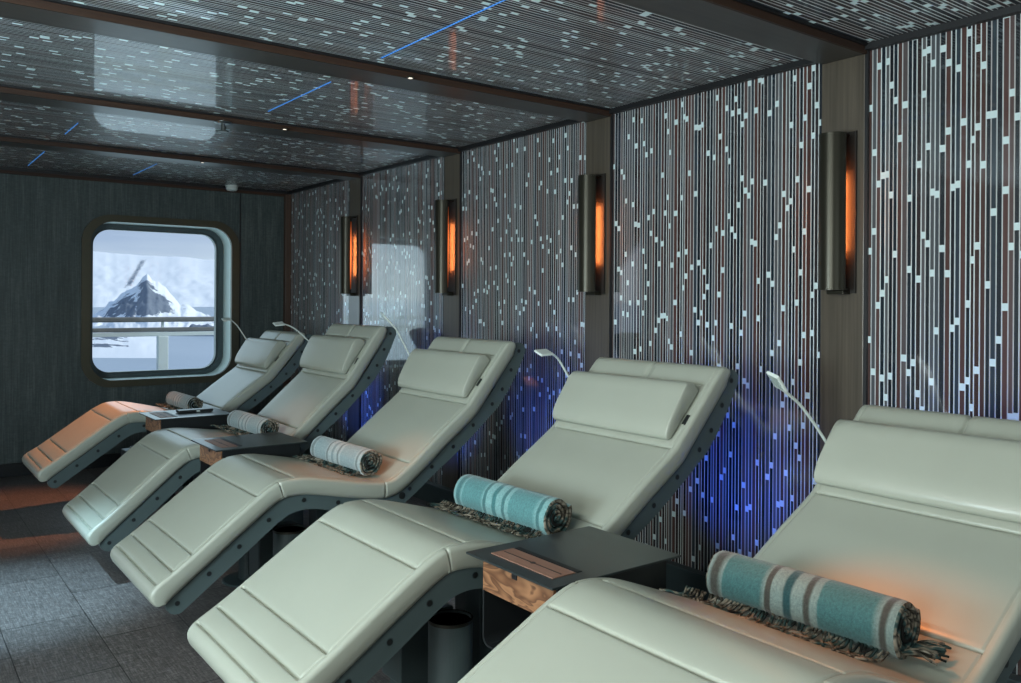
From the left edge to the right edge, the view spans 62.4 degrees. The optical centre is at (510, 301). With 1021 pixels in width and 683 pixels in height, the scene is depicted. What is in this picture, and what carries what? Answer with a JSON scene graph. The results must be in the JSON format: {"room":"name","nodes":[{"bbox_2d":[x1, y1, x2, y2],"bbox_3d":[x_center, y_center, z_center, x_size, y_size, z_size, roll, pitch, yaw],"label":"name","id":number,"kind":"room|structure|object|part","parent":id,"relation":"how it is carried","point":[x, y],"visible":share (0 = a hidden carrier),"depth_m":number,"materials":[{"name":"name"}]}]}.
{"room":"spa","nodes":[
{"label":"spa","id":0,"kind":"room"},
{"bbox_2d":[0,173,289,463],"bbox_3d":[-3.922,0.152,6.363,4.820,2.315,0.300,0,0,-37],"label":"wall","id":1,"kind":"structure","parent":0,"point":[44,387],"depth_m":6.53,"materials":[{"name":"black wood"}]},
{"bbox_2d":[0,453,120,477],"bbox_3d":[-3.866,1.260,6.214,4.540,0.100,0.012,0,0,-37],"label":"baseboard","id":2,"kind":"structure","parent":1,"relation":"attached to","point":[106,460],"depth_m":6.36,"materials":[{"name":"black paint"}]},
{"bbox_2d":[0,170,284,196],"bbox_3d":[-3.838,-0.967,6.221,4.570,0.025,0.018,0,0,-37],"label":"trim","id":3,"kind":"structure","parent":1,"relation":"attached to","point":[1,171],"depth_m":6.81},
{"bbox_2d":[0,166,286,193],"bbox_3d":[-3.838,-0.993,6.220,4.570,0.024,0.020,0,0,-37],"label":"trim","id":4,"kind":"structure","parent":1,"relation":"attached to","point":[1,167],"depth_m":6.79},
{"bbox_2d":[81,215,239,386],"bbox_3d":[-2.942,-0.003,7.072,1.242,1.376,0.290,0,0,-37],"label":"window","id":5,"kind":"structure","parent":1,"relation":"in","point":[224,239],"depth_m":7.15,"materials":[{"name":"brown metal"}]},
{"bbox_2d":[239,193,240,349],"bbox_3d":[-2.362,0.138,7.352,0.011,2.163,0.005,0,0,-37],"label":"trim","id":6,"kind":"structure","parent":1,"relation":"attached to","point":[240,193],"depth_m":7.35,"materials":[{"name":"black paint"}]},
{"bbox_2d":[240,193,241,347],"bbox_3d":[-2.355,0.139,7.357,0.004,2.163,0.006,0,0,-37],"label":"trim","id":7,"kind":"structure","parent":1,"relation":"attached to","point":[241,193],"depth_m":7.36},
{"bbox_2d":[283,194,290,387],"bbox_3d":[-2.013,0.118,7.589,0.054,2.161,0.044,0,0,-37],"label":"trim","id":8,"kind":"structure","parent":1,"relation":"attached to","point":[287,199],"depth_m":7.57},
{"bbox_2d":[0,455,677,682],"bbox_3d":[-0.835,1.380,2.253,4.800,0.100,9.990,0,0,-37],"label":"floor","id":9,"kind":"structure","parent":0,"point":[69,614],"depth_m":3.63,"materials":[{"name":"tile"}]},
{"bbox_2d":[22,317,311,503],"bbox_3d":[-2.228,0.717,5.593,1.692,1.208,0.648,0,0,-37],"label":"lounger","id":10,"kind":"object","parent":9,"relation":"on","point":[266,362],"visible":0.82,"depth_m":5.49,"materials":[{"name":"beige leather"}]},
{"bbox_2d":[156,391,202,409],"bbox_3d":[-2.226,0.666,5.641,0.159,0.103,0.540,0,0,-39],"label":"rolled towel","id":11,"kind":"object","parent":10,"relation":"on","point":[175,400],"visible":0.88,"depth_m":5.55,"materials":[{"name":"grey fabric"}]},
{"bbox_3d":[-1.961,0.267,6.173,0.200,0.288,0.009,0,0,-42],"label":"lamp stem","id":12,"kind":"part","parent":10,"relation":"part of","materials":[{"name":"silver metal"}]},
{"bbox_2d":[235,337,285,368],"bbox_3d":[-1.769,0.357,5.947,0.158,0.188,0.593,0,0,-37],"label":"pillow","id":13,"kind":"object","parent":10,"relation":"on","point":[255,353],"depth_m":5.84,"materials":[{"name":"beige leather"}]},
{"bbox_2d":[139,407,229,479],"bbox_3d":[-1.923,0.990,4.989,0.440,0.666,0.370,0,0,-37],"label":"side table","id":14,"kind":"object","parent":9,"relation":"on","point":[155,420],"visible":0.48,"depth_m":4.89,"materials":[{"name":"black paint"}]},
{"bbox_3d":[-2.067,0.712,4.878,0.009,0.087,0.302,0,0,-37],"label":"drawer","id":15,"kind":"part","parent":14,"relation":"part of","materials":[{"name":"brown wood"}]},
{"bbox_2d":[176,407,212,412],"bbox_3d":[-1.890,0.651,5.048,0.200,0.014,0.072,0,0,-37],"label":"tablet","id":16,"kind":"object","parent":14,"relation":"on","point":[207,408],"visible":1,"depth_m":5.03,"materials":[{"name":"black paint"}]},
{"bbox_2d":[62,321,395,550],"bbox_3d":[-1.480,0.722,4.580,1.608,1.208,0.648,0,0,-37],"label":"lounger","id":17,"kind":"object","parent":9,"relation":"on","point":[338,365],"visible":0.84,"depth_m":4.50,"materials":[{"name":"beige leather"}]},
{"bbox_2d":[211,410,278,434],"bbox_3d":[-1.467,0.668,4.637,0.164,0.107,0.584,0,0,-39],"label":"rolled towel","id":18,"kind":"object","parent":17,"relation":"on","point":[239,422],"visible":0.92,"depth_m":4.55,"materials":[{"name":"grey fabric"}]},
{"bbox_3d":[-1.272,0.219,5.115,0.236,0.185,0.009,0,0,-42],"label":"lamp stem","id":19,"kind":"part","parent":17,"relation":"part of","materials":[{"name":"silver metal"}]},
{"bbox_2d":[300,335,364,373],"bbox_3d":[-1.046,0.302,4.915,0.143,0.198,0.593,0,0,-37],"label":"pillow","id":20,"kind":"object","parent":17,"relation":"on","point":[322,354],"depth_m":4.82,"materials":[{"name":"beige leather"}]},
{"bbox_2d":[191,432,307,587],"bbox_3d":[-1.251,0.994,4.030,0.435,0.666,0.370,0,0,-37],"label":"side table","id":21,"kind":"object","parent":9,"relation":"on","point":[212,450],"visible":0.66,"depth_m":3.98,"materials":[{"name":"black paint"}]},
{"bbox_3d":[-1.393,0.717,3.921,0.009,0.087,0.302,0,0,-37],"label":"drawer","id":22,"kind":"part","parent":21,"relation":"part of","materials":[{"name":"brown wood"}]},
{"bbox_2d":[110,312,524,614],"bbox_3d":[-0.779,0.690,3.681,1.662,1.280,0.648,0,0,-37],"label":"lounger","id":23,"kind":"object","parent":9,"relation":"on","point":[237,506],"visible":0.84,"depth_m":3.50,"materials":[{"name":"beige leather"}]},
{"bbox_3d":[-0.828,1.077,3.639,0.060,0.505,0.080,0,0,-37],"label":"post","id":24,"kind":"part","parent":23,"relation":"part of","materials":[{"name":"grey metal"}]},
{"bbox_2d":[293,436,381,475],"bbox_3d":[-0.774,0.672,3.722,0.166,0.111,0.548,0,0,-39],"label":"rolled towel","id":25,"kind":"object","parent":23,"relation":"on","point":[331,454],"visible":1,"depth_m":3.62,"materials":[{"name":"grey fabric"}]},
{"bbox_3d":[-0.542,0.233,4.238,0.175,0.279,0.010,0,0,-43],"label":"lamp stem","id":26,"kind":"part","parent":23,"relation":"part of","materials":[{"name":"silver metal"}]},
{"bbox_2d":[398,348,489,397],"bbox_3d":[-0.329,0.334,4.028,0.152,0.192,0.593,0,0,-37],"label":"pillow","id":27,"kind":"object","parent":23,"relation":"on","point":[426,372],"depth_m":3.94,"materials":[{"name":"beige leather"}]},
{"bbox_2d":[187,349,737,682],"bbox_3d":[-0.064,0.757,2.701,1.715,1.154,0.648,0,0,-37],"label":"lounger","id":28,"kind":"object","parent":9,"relation":"on","point":[367,587],"visible":0.86,"depth_m":2.51,"materials":[{"name":"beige leather"}]},
{"bbox_3d":[-0.097,1.073,2.672,0.060,0.523,0.080,0,0,-37],"label":"post","id":29,"kind":"part","parent":28,"relation":"part of","materials":[{"name":"black metal"}]},
{"bbox_2d":[426,474,571,538],"bbox_3d":[-0.047,0.655,2.750,0.176,0.119,0.570,0,0,-39],"label":"rolled towel","id":30,"kind":"object","parent":28,"relation":"on","point":[526,510],"visible":0.99,"depth_m":2.66,"materials":[{"name":"teal fabric"}]},
{"bbox_3d":[0.132,0.644,2.488,1.661,0.821,0.028,0,0,-37],"label":"panel","id":31,"kind":"part","parent":28,"relation":"part of","materials":[{"name":"beige leather"}]},
{"bbox_3d":[0.205,0.277,3.283,0.162,0.175,0.010,0,0,-44],"label":"lamp stem","id":32,"kind":"part","parent":28,"relation":"part of","materials":[{"name":"silver metal"}]},
{"bbox_2d":[553,371,697,439],"bbox_3d":[0.401,0.364,3.060,0.162,0.185,0.593,0,0,-37],"label":"pillow","id":33,"kind":"object","parent":28,"relation":"on","point":[630,407],"depth_m":2.98,"materials":[{"name":"beige leather"}]},
{"bbox_2d":[466,526,680,649],"bbox_3d":[0.162,0.997,2.214,0.440,0.678,0.355,0,0,-37],"label":"side table","id":34,"kind":"object","parent":9,"relation":"on","point":[519,577],"visible":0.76,"depth_m":2.19,"materials":[{"name":"black paint"}]},
{"bbox_3d":[0.018,0.714,2.104,0.009,0.087,0.287,0,0,-37],"label":"drawer","id":35,"kind":"part","parent":34,"relation":"part of","materials":[{"name":"brown wood"}]},
{"bbox_2d":[458,371,1020,682],"bbox_3d":[0.621,0.763,1.835,1.779,1.152,0.648,0,0,-37],"label":"lounger","id":36,"kind":"object","parent":9,"relation":"on","point":[922,508],"visible":0.84,"depth_m":1.89,"materials":[{"name":"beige leather"}]},
{"bbox_3d":[0.859,0.377,2.393,0.334,0.289,0.009,0,0,-40],"label":"lamp stem","id":37,"kind":"part","parent":36,"relation":"part of","materials":[{"name":"silver metal"}]},
{"bbox_2d":[659,550,951,665],"bbox_3d":[0.634,0.666,1.893,0.198,0.117,0.640,0,0,-40],"label":"rolled towel","id":38,"kind":"object","parent":36,"relation":"on","point":[882,624],"visible":0.94,"depth_m":1.81,"materials":[{"name":"teal fabric"}]},
{"bbox_2d":[814,419,1020,522],"bbox_3d":[1.104,0.431,2.208,0.176,0.173,0.593,0,0,-37],"label":"pillow","id":39,"kind":"object","parent":36,"relation":"on","point":[961,476],"depth_m":2.18,"materials":[{"name":"beige leather"}]},
{"bbox_3d":[0.815,0.650,1.619,1.731,0.648,0.028,0,0,-37],"label":"panel","id":40,"kind":"part","parent":36,"relation":"part of","materials":[{"name":"grey metal"}]},
{"bbox_2d":[0,0,1020,190],"bbox_3d":[-0.849,-1.045,2.293,4.800,0.120,10.090,0,0,-37],"label":"ceiling","id":41,"kind":"structure","parent":0,"point":[603,53],"depth_m":3.54,"materials":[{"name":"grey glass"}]},
{"bbox_2d":[0,136,360,180],"bbox_3d":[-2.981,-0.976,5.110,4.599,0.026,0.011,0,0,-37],"label":"trim","id":42,"kind":"structure","parent":41,"relation":"attached to","point":[6,139],"depth_m":5.63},
{"bbox_2d":[214,121,231,132],"bbox_3d":[-1.531,-0.929,4.492,0.090,0.052,0.090,0,0,-37],"label":"sprinkler","id":43,"kind":"object","parent":41,"relation":"attached to","point":[222,123],"visible":1,"depth_m":4.48,"materials":[{"name":"metal"}]},
{"bbox_2d":[0,84,458,148],"bbox_3d":[-2.144,-0.989,4.004,4.599,0.010,0.023,0,0,-37],"label":"trim","id":44,"kind":"structure","parent":41,"relation":"attached to","point":[1,85],"depth_m":4.42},
{"bbox_2d":[0,87,460,156],"bbox_3d":[-2.206,-0.977,4.086,4.599,0.035,0.180,0,0,-37],"label":"trim","id":45,"kind":"structure","parent":41,"relation":"attached to","point":[3,96],"depth_m":4.52,"materials":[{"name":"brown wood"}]},
{"bbox_2d":[225,185,237,190],"bbox_3d":[-2.391,-0.971,7.233,0.104,0.048,0.104,0,0,-37],"label":"smoke detector","id":46,"kind":"object","parent":41,"relation":"attached to","point":[228,187],"visible":1,"depth_m":7.20,"materials":[{"name":"white plastic"}]},
{"bbox_2d":[268,82,330,111],"bbox_3d":[-1.030,-0.986,4.074,0.004,0.004,0.750,0,0,-37],"label":"recessed light","id":47,"kind":"object","parent":41,"relation":"in","point":[328,82],"visible":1,"depth_m":4.04,"materials":[{"name":"blue"}]},
{"bbox_2d":[0,2,607,121],"bbox_3d":[-1.373,-0.971,2.985,4.599,0.035,0.180,0,0,-37],"label":"ceiling beam","id":48,"kind":"structure","parent":41,"relation":"attached to","point":[7,10],"depth_m":3.30,"materials":[{"name":"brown wood"}]},
{"bbox_2d":[0,0,611,116],"bbox_3d":[-1.315,-0.965,2.908,4.599,0.026,0.011,0,0,-37],"label":"trim","id":49,"kind":"structure","parent":41,"relation":"attached to","point":[39,4],"depth_m":3.22,"materials":[{"name":"black metal"}]},
{"bbox_2d":[42,0,610,110],"bbox_3d":[-1.312,-0.984,2.903,4.599,0.010,0.023,0,0,-37],"label":"trim","id":50,"kind":"structure","parent":41,"relation":"attached to","point":[63,2],"depth_m":3.27,"materials":[{"name":"brown wood"}]},
{"bbox_2d":[381,0,504,58],"bbox_3d":[-0.210,-0.980,2.989,0.004,0.004,1.030,0,0,-37],"label":"recessed light","id":51,"kind":"object","parent":41,"relation":"in","point":[502,0],"visible":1,"depth_m":3.02,"materials":[{"name":"blue"}]},
{"bbox_2d":[611,0,862,64],"bbox_3d":[-0.541,-0.966,1.883,4.599,0.035,0.180,0,0,-37],"label":"ceiling beam","id":52,"kind":"structure","parent":41,"relation":"attached to","point":[698,13],"depth_m":2.90,"materials":[{"name":"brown wood"}]},
{"bbox_2d":[703,0,866,53],"bbox_3d":[-0.483,-0.960,1.806,4.599,0.026,0.011,0,0,-37],"label":"trim","id":53,"kind":"structure","parent":41,"relation":"attached to","point":[729,4],"depth_m":2.88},
{"bbox_2d":[290,14,1020,675],"bbox_3d":[1.026,0.184,3.716,0.120,2.315,10.090,0,0,-37],"label":"wall","id":54,"kind":"structure","parent":0,"point":[715,192],"depth_m":3.67,"materials":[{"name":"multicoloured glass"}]},
{"bbox_2d":[0,134,358,173],"bbox_3d":[-2.977,-0.994,5.106,4.599,0.010,0.023,0,0,-37],"label":"trim","id":55,"kind":"structure","parent":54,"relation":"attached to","point":[0,134],"depth_m":5.61,"materials":[{"name":"brown wood"}]},
{"bbox_2d":[339,215,357,295],"bbox_3d":[-1.262,-0.356,6.526,0.119,0.623,0.121,0,0,-37],"label":"wall sconce","id":56,"kind":"object","parent":54,"relation":"attached to","point":[348,224],"visible":1,"depth_m":6.49,"materials":[{"name":"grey metal"}]},
{"bbox_3d":[-1.286,-0.358,6.507,0.057,0.587,0.104,0,0,-37],"label":"lamp shade","id":57,"kind":"part","parent":56,"relation":"part of","materials":[{"name":"brown metal"}]},
{"bbox_3d":[-1.219,-0.357,6.558,0.010,0.619,0.121,0,0,-37],"label":"plate","id":58,"kind":"part","parent":56,"relation":"part of","materials":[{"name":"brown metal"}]},
{"bbox_2d":[348,178,359,439],"bbox_3d":[-1.213,0.125,6.567,0.015,2.156,0.180,0,0,-37],"label":"trim","id":59,"kind":"structure","parent":54,"relation":"attached to","point":[354,203],"depth_m":6.55,"materials":[{"name":"brown wood"}]},
{"bbox_2d":[349,176,361,428],"bbox_3d":[-1.210,0.120,6.565,0.013,2.167,0.196,0,0,-37],"label":"trim","id":60,"kind":"structure","parent":54,"relation":"attached to","point":[360,304],"depth_m":6.49,"materials":[{"name":"brown wood"}]},
{"bbox_2d":[434,198,456,295],"bbox_3d":[-0.430,-0.350,5.424,0.119,0.623,0.121,0,0,-37],"label":"wall sconce","id":61,"kind":"object","parent":54,"relation":"attached to","point":[445,210],"visible":1,"depth_m":5.38,"materials":[{"name":"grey metal"}]},
{"bbox_3d":[-0.454,-0.352,5.406,0.057,0.587,0.104,0,0,-37],"label":"lamp shade","id":62,"kind":"part","parent":61,"relation":"part of","materials":[{"name":"brown metal"}]},
{"bbox_3d":[-0.386,-0.352,5.457,0.010,0.619,0.121,0,0,-37],"label":"plate","id":63,"kind":"part","parent":61,"relation":"part of","materials":[{"name":"orange glass"}]},
{"bbox_2d":[442,154,459,488],"bbox_3d":[-0.381,0.131,5.466,0.015,2.156,0.180,0,0,-37],"label":"trim","id":64,"kind":"structure","parent":54,"relation":"attached to","point":[451,163],"depth_m":5.45,"materials":[{"name":"brown wood"}]},
{"bbox_2d":[442,152,461,479],"bbox_3d":[-0.378,0.125,5.464,0.013,2.167,0.196,0,0,-37],"label":"trim","id":65,"kind":"structure","parent":54,"relation":"attached to","point":[460,205],"depth_m":5.38,"materials":[{"name":"black metal"}]},
{"bbox_2d":[577,173,605,294],"bbox_3d":[0.403,-0.345,4.323,0.119,0.623,0.121,0,0,-37],"label":"wall sconce","id":66,"kind":"object","parent":54,"relation":"attached to","point":[591,187],"visible":1,"depth_m":4.28,"materials":[{"name":"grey metal"}]},
{"bbox_3d":[0.379,-0.347,4.305,0.057,0.587,0.104,0,0,-37],"label":"lamp shade","id":67,"kind":"part","parent":66,"relation":"part of","materials":[{"name":"brown metal"}]},
{"bbox_3d":[0.446,-0.347,4.356,0.010,0.619,0.121,0,0,-37],"label":"plate","id":68,"kind":"part","parent":66,"relation":"part of","materials":[{"name":"brown metal"}]},
{"bbox_2d":[585,117,609,371],"bbox_3d":[0.452,0.136,4.365,0.015,2.156,0.180,0,0,-37],"label":"trim","id":69,"kind":"structure","parent":54,"relation":"attached to","point":[597,131],"depth_m":4.35,"materials":[{"name":"brown wood"}]},
{"bbox_2d":[584,114,613,370],"bbox_3d":[0.455,0.130,4.362,0.013,2.167,0.196,0,0,-37],"label":"trim","id":70,"kind":"structure","parent":54,"relation":"attached to","point":[612,116],"depth_m":4.28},
{"bbox_2d":[287,3,1020,193],"bbox_3d":[0.973,-0.962,3.671,0.030,0.024,9.890,0,0,-37],"label":"trim","id":71,"kind":"structure","parent":54,"relation":"attached to","point":[1012,10],"depth_m":3.67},
{"bbox_2d":[302,446,1020,682],"bbox_3d":[0.955,1.280,3.655,0.055,0.123,9.870,0,0,-37],"label":"baseboard","id":72,"kind":"structure","parent":54,"relation":"attached to","point":[678,575],"depth_m":3.88,"materials":[{"name":"black"}]},
{"bbox_2d":[733,0,867,45],"bbox_3d":[-0.479,-0.978,1.801,4.599,0.010,0.023,0,0,-37],"label":"trim","id":73,"kind":"structure","parent":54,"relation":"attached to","point":[745,2],"depth_m":2.91,"materials":[{"name":"black metal"}]},
{"bbox_2d":[820,54,864,452],"bbox_3d":[1.284,0.141,3.264,0.015,2.156,0.180,0,0,-37],"label":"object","id":74,"kind":"structure","parent":54,"relation":"attached to","point":[843,81],"depth_m":3.25,"materials":[{"name":"brown wood"}]},
{"bbox_2d":[818,130,857,293],"bbox_3d":[1.235,-0.340,3.221,0.119,0.623,0.121,0,0,-37],"label":"wall sconce","id":75,"kind":"object","parent":74,"relation":"attached to","point":[837,190],"visible":1,"depth_m":3.18,"materials":[{"name":"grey metal"}]},
{"bbox_3d":[1.211,-0.342,3.203,0.057,0.587,0.104,0,0,-37],"label":"lamp shade","id":76,"kind":"part","parent":75,"relation":"part of","materials":[{"name":"brown metal"}]},
{"bbox_2d":[819,50,869,455],"bbox_3d":[1.288,0.136,3.261,0.013,2.167,0.196,0,0,-37],"label":"trim","id":77,"kind":"structure","parent":54,"relation":"attached to","point":[867,56],"depth_m":3.18,"materials":[{"name":"brown wood"}]},
{"label":"outside","id":78,"kind":"structure","parent":0,"visible":0},
{"bbox_2d":[92,307,213,371],"bbox_3d":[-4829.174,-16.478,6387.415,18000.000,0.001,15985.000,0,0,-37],"label":"sea","id":79,"kind":"structure","parent":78,"point":[184,352],"depth_m":208.37,"materials":[{"name":"blue liquid"}]},
{"bbox_2d":[93,251,213,306],"bbox_3d":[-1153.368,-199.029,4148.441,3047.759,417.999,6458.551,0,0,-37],"label":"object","id":80,"kind":"structure","parent":79,"relation":"on","point":[190,281],"depth_m":3800.47,"materials":[{"name":"snow"}]},
{"bbox_2d":[93,274,213,327],"bbox_3d":[-274.014,-4.196,671.887,251.633,37.564,639.222,0,0,-37],"label":"rocky peak","id":81,"kind":"object","parent":79,"relation":"on","point":[148,298],"visible":0.49,"depth_m":523.08,"materials":[{"name":"white snow"}]},
{"bbox_2d":[167,324,213,335],"bbox_3d":[-128.396,11.601,356.141,42.573,4.654,71.127,0,0,-37],"label":"islet","id":82,"kind":"object","parent":79,"relation":"on","point":[191,325],"visible":0.13,"depth_m":349.72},
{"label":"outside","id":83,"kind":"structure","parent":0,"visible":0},
{"bbox_2d":[92,332,156,357],"bbox_3d":[-150.484,13.437,322.008,91.477,5.048,269.671,0,0,-37],"label":"shore","id":84,"kind":"structure","parent":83,"point":[145,346],"depth_m":232.00,"materials":[{"name":"white snow"}]},
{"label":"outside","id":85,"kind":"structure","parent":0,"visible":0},
{"bbox_3d":[-3.051,1.396,8.168,11.000,0.120,1.500,0,0,-37],"label":"deck","id":86,"kind":"object","parent":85,"visible":0},
{"bbox_2d":[92,317,213,369],"bbox_3d":[-3.577,0.733,8.456,9.500,1.158,0.070,0,0,-37],"label":"deck railing","id":87,"kind":"object","parent":86,"relation":"on","point":[162,337],"visible":0.12,"depth_m":8.46,"materials":[{"name":"white metal"}]},
{"bbox_3d":[-3.575,0.280,8.456,9.500,0.040,0.060,0,0,-37],"label":"rail","id":88,"kind":"part","parent":87,"relation":"part of","materials":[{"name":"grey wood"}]},
{"bbox_3d":[-3.575,0.326,8.456,9.500,0.043,0.050,0,0,-37],"label":"rail","id":89,"kind":"part","parent":87,"relation":"part of","materials":[{"name":"white metal"}]},
{"bbox_3d":[-3.574,0.179,8.456,9.500,0.050,0.070,0,0,-37],"label":"rail","id":90,"kind":"part","parent":87,"relation":"part of","materials":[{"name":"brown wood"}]},
{"bbox_3d":[-3.514,0.830,8.505,0.104,0.966,0.060,0,0,-37],"label":"rail post","id":91,"kind":"part","parent":87,"relation":"part of","materials":[{"name":"white metal"}]}
]}

